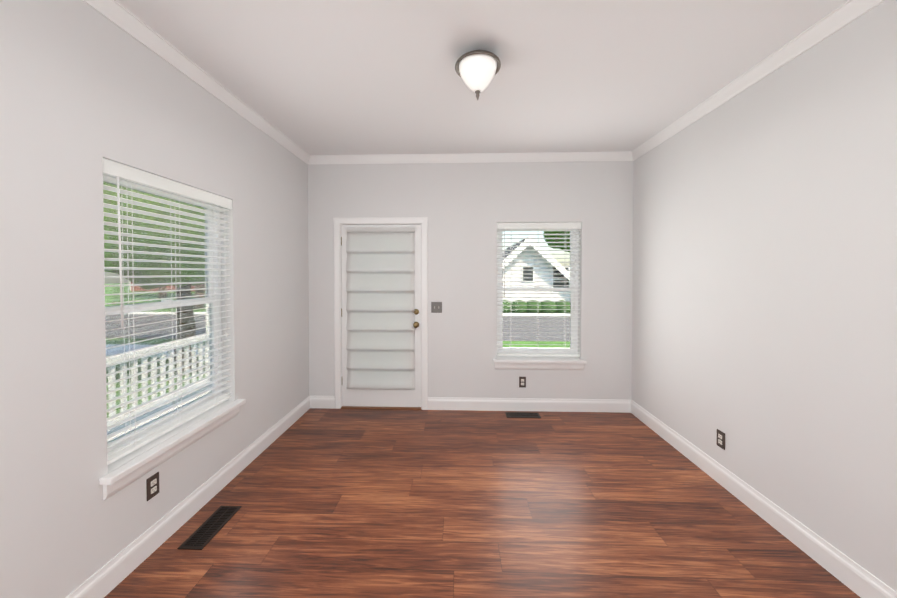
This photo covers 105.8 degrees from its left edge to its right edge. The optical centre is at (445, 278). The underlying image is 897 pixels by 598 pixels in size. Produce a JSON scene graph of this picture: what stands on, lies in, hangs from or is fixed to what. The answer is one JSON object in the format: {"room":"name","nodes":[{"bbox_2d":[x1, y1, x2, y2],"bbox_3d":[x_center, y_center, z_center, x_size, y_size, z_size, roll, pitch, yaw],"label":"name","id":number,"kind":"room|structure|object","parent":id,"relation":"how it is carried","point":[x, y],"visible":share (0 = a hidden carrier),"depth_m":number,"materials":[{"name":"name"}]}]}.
{"room":"empty living room","nodes":[
{"label":"empty living room","id":0,"kind":"room"},
{"bbox_2d":[0,0,308,597],"bbox_3d":[-1.670,0.091,0.951,0.160,2.740,5.513,0,1,2],"label":"wall","id":1,"kind":"structure","parent":0,"point":[85,89],"depth_m":1.50,"materials":[{"name":"paint"}]},
{"bbox_2d":[146,472,158,500],"bbox_3d":[-1.557,1.105,1.806,0.009,0.116,0.072,0,1,2],"label":"electrical outlet","id":2,"kind":"object","parent":1,"relation":"attached to","point":[152,484],"visible":1,"depth_m":1.80,"materials":[{"name":"brown plastic"}]},
{"bbox_2d":[103,173,221,452],"bbox_3d":[-1.679,0.166,2.018,0.066,1.461,0.897,0,1,2],"label":"window unit","id":3,"kind":"structure","parent":1,"relation":"in","point":[140,321],"depth_m":1.99,"materials":[{"name":"glass"}]},
{"bbox_2d":[103,158,231,464],"bbox_3d":[-1.590,0.155,2.015,0.076,1.434,0.893,0,1,2],"label":"window blind","id":4,"kind":"object","parent":3,"relation":"attached to","point":[118,170],"visible":0.79,"depth_m":1.89,"materials":[{"name":"white plastic"}]},
{"bbox_2d":[99,399,245,499],"bbox_3d":[-1.571,0.952,2.027,0.149,0.112,0.981,0,1,2],"label":"window sill","id":5,"kind":"structure","parent":1,"relation":"attached to","point":[124,471],"depth_m":1.85,"materials":[{"name":"white paint"}]},
{"bbox_2d":[66,396,313,597],"bbox_3d":[-1.579,1.393,1.049,0.016,0.132,5.353,0,1,2],"label":"baseboard","id":6,"kind":"structure","parent":1,"relation":"attached to","point":[122,565],"depth_m":1.93,"materials":[{"name":"white paint"}]},
{"bbox_2d":[82,0,309,163],"bbox_3d":[-1.566,-1.238,1.006,0.043,0.084,5.353,0,1,2],"label":"crown molding","id":7,"kind":"structure","parent":1,"relation":"attached to","point":[118,14],"depth_m":1.98,"materials":[{"name":"white paint"}]},
{"bbox_2d":[308,161,633,399],"bbox_3d":[0.242,0.046,3.723,3.793,2.740,0.160,0,1,2],"label":"wall","id":8,"kind":"structure","parent":0,"point":[465,208],"depth_m":3.64,"materials":[{"name":"paint"}]},
{"bbox_2d":[333,217,427,409],"bbox_3d":[-0.701,0.377,3.752,1.021,2.077,0.178,0,1,2],"label":"door frame","id":9,"kind":"structure","parent":8,"relation":"attached to","point":[422,221],"depth_m":3.66,"materials":[{"name":"white paint"}]},
{"bbox_2d":[341,225,420,409],"bbox_3d":[-0.704,0.415,3.713,0.880,2.003,0.158,0,1,2],"label":"door","id":10,"kind":"structure","parent":8,"relation":"in","point":[381,316],"depth_m":3.68,"materials":[{"name":"white paint"}]},
{"bbox_2d":[431,302,441,312],"bbox_3d":[-0.098,0.309,3.649,0.116,0.116,0.020,0,1,2],"label":"light switch","id":11,"kind":"object","parent":8,"relation":"attached to","point":[436,307],"visible":1,"depth_m":3.65,"materials":[{"name":"grey plastic"}]},
{"bbox_2d":[310,151,629,163],"bbox_3d":[0.242,-1.280,3.600,3.360,0.084,0.043,0,1,2],"label":"crown molding","id":12,"kind":"structure","parent":8,"relation":"attached to","point":[543,156],"depth_m":3.60,"materials":[{"name":"white paint"}]},
{"bbox_2d":[519,377,525,386],"bbox_3d":[0.824,1.109,3.636,0.072,0.116,0.009,0,1,2],"label":"electrical outlet","id":13,"kind":"object","parent":8,"relation":"attached to","point":[522,381],"visible":1,"depth_m":3.63,"materials":[{"name":"brown"}]},
{"bbox_2d":[428,397,629,412],"bbox_3d":[0.878,1.352,3.634,2.146,0.132,0.016,0,1,2],"label":"baseboard","id":14,"kind":"structure","parent":8,"relation":"attached to","point":[434,403],"depth_m":3.63,"materials":[{"name":"white paint"}]},
{"bbox_2d":[497,229,578,356],"bbox_3d":[1.000,0.128,3.744,0.891,1.461,0.066,0,1,2],"label":"window unit","id":15,"kind":"structure","parent":8,"relation":"in","point":[573,333],"depth_m":3.73,"materials":[{"name":"white plastic"}]},
{"bbox_2d":[497,222,580,356],"bbox_3d":[0.997,0.118,3.655,0.887,1.434,0.076,0,1,2],"label":"window blind","id":16,"kind":"object","parent":15,"relation":"attached to","point":[560,225],"visible":0.9,"depth_m":3.65,"materials":[{"name":"white plastic"}]},
{"bbox_2d":[493,357,586,369],"bbox_3d":[0.996,0.916,3.648,0.975,0.112,0.149,0,1,2],"label":"window sill","id":17,"kind":"structure","parent":8,"relation":"attached to","point":[550,363],"depth_m":3.61,"materials":[{"name":"white paint"}]},
{"bbox_2d":[104,408,860,597],"bbox_3d":[0.148,1.520,0.992,3.793,0.120,5.673,0,1,2],"label":"floor","id":18,"kind":"structure","parent":0,"point":[372,503],"depth_m":2.01,"materials":[{"name":"brown wood"}]},
{"bbox_2d":[177,506,241,549],"bbox_3d":[-1.362,1.442,1.979,0.134,0.004,0.335,0,1,2],"label":"floor vent","id":19,"kind":"object","parent":18,"relation":"in","point":[208,529],"visible":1,"depth_m":1.96,"materials":[{"name":"brown metal"}]},
{"bbox_2d":[505,412,540,417],"bbox_3d":[0.800,1.417,3.520,0.347,0.004,0.130,0,1,2],"label":"floor vent","id":20,"kind":"object","parent":18,"relation":"in","point":[520,415],"visible":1,"depth_m":3.52,"materials":[{"name":"brown metal"}]},
{"bbox_2d":[117,0,847,154],"bbox_3d":[0.148,-1.339,0.946,3.793,0.120,5.673,0,1,2],"label":"ceiling","id":21,"kind":"structure","parent":0,"point":[341,77],"depth_m":2.02,"materials":[{"name":"white paint"}]},
{"bbox_2d":[455,50,500,99],"bbox_3d":[0.186,-1.165,1.972,0.266,0.262,0.266,0,1,2],"label":"ceiling light","id":22,"kind":"object","parent":21,"relation":"attached to","point":[476,70],"visible":1,"depth_m":1.91,"materials":[{"name":"white glass"}]},
{"bbox_2d":[632,0,896,591],"bbox_3d":[1.961,0.093,0.827,0.160,2.740,5.513,0,1,2],"label":"wall","id":23,"kind":"structure","parent":0,"point":[764,314],"depth_m":1.88,"materials":[{"name":"paint"}]},
{"bbox_2d":[717,429,724,449],"bbox_3d":[1.929,1.127,2.379,0.009,0.116,0.072,0,1,2],"label":"electrical outlet","id":24,"kind":"object","parent":23,"relation":"attached to","point":[721,439],"visible":1,"depth_m":2.37,"materials":[{"name":"brown plastic"}]},
{"bbox_2d":[630,0,884,160],"bbox_3d":[1.862,-1.237,0.889,0.043,0.084,5.353,0,1,2],"label":"crown molding","id":25,"kind":"structure","parent":23,"relation":"attached to","point":[849,11],"depth_m":1.97,"materials":[{"name":"white paint"}]},
{"bbox_2d":[630,400,896,597],"bbox_3d":[1.875,1.395,0.931,0.016,0.132,5.353,0,1,2],"label":"baseboard","id":26,"kind":"structure","parent":23,"relation":"attached to","point":[847,571],"depth_m":1.92,"materials":[{"name":"white paint"}]},
{"label":"outside","id":27,"kind":"structure","parent":0,"visible":0},
{"bbox_2d":[105,284,569,347],"bbox_3d":[0.725,1.843,25.018,140.000,0.300,130.000,0,1,2],"label":"ground","id":28,"kind":"structure","parent":27,"point":[559,343],"depth_m":10.12,"materials":[{"name":"green plant"}]},
{"bbox_2d":[103,201,112,272],"bbox_3d":[-5.421,-1.462,7.447,5.699,7.038,5.434,0,1,2],"label":"tree","id":29,"kind":"object","parent":28,"relation":"on","point":[107,253],"depth_m":5.04,"materials":[{"name":"green plant"}]},
{"bbox_2d":[105,313,569,347],"bbox_3d":[0.309,1.865,12.824,120.000,0.050,9.200,0,1,2],"label":"street","id":30,"kind":"structure","parent":28,"relation":"on","point":[549,321],"depth_m":12.91,"materials":[{"name":"grey asphalt"}]},
{"bbox_2d":[502,236,569,302],"bbox_3d":[4.687,-0.302,22.332,8.100,4.157,7.930,0,1,2],"label":"house","id":31,"kind":"structure","parent":28,"relation":"on","point":[543,274],"depth_m":18.82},
{"bbox_2d":[503,300,569,312],"bbox_3d":[4.581,1.510,17.748,7.003,0.800,1.065,0,1,2],"label":"hedge","id":32,"kind":"object","parent":28,"relation":"on","point":[540,307],"depth_m":17.37,"materials":[{"name":"green plant"}]},
{"bbox_2d":[543,231,569,252],"bbox_3d":[11.845,-4.221,28.679,6.735,11.862,7.130,0,1,2],"label":"tree","id":33,"kind":"object","parent":28,"relation":"on","point":[557,240],"depth_m":29.55,"materials":[{"name":"green plant"}]}
]}

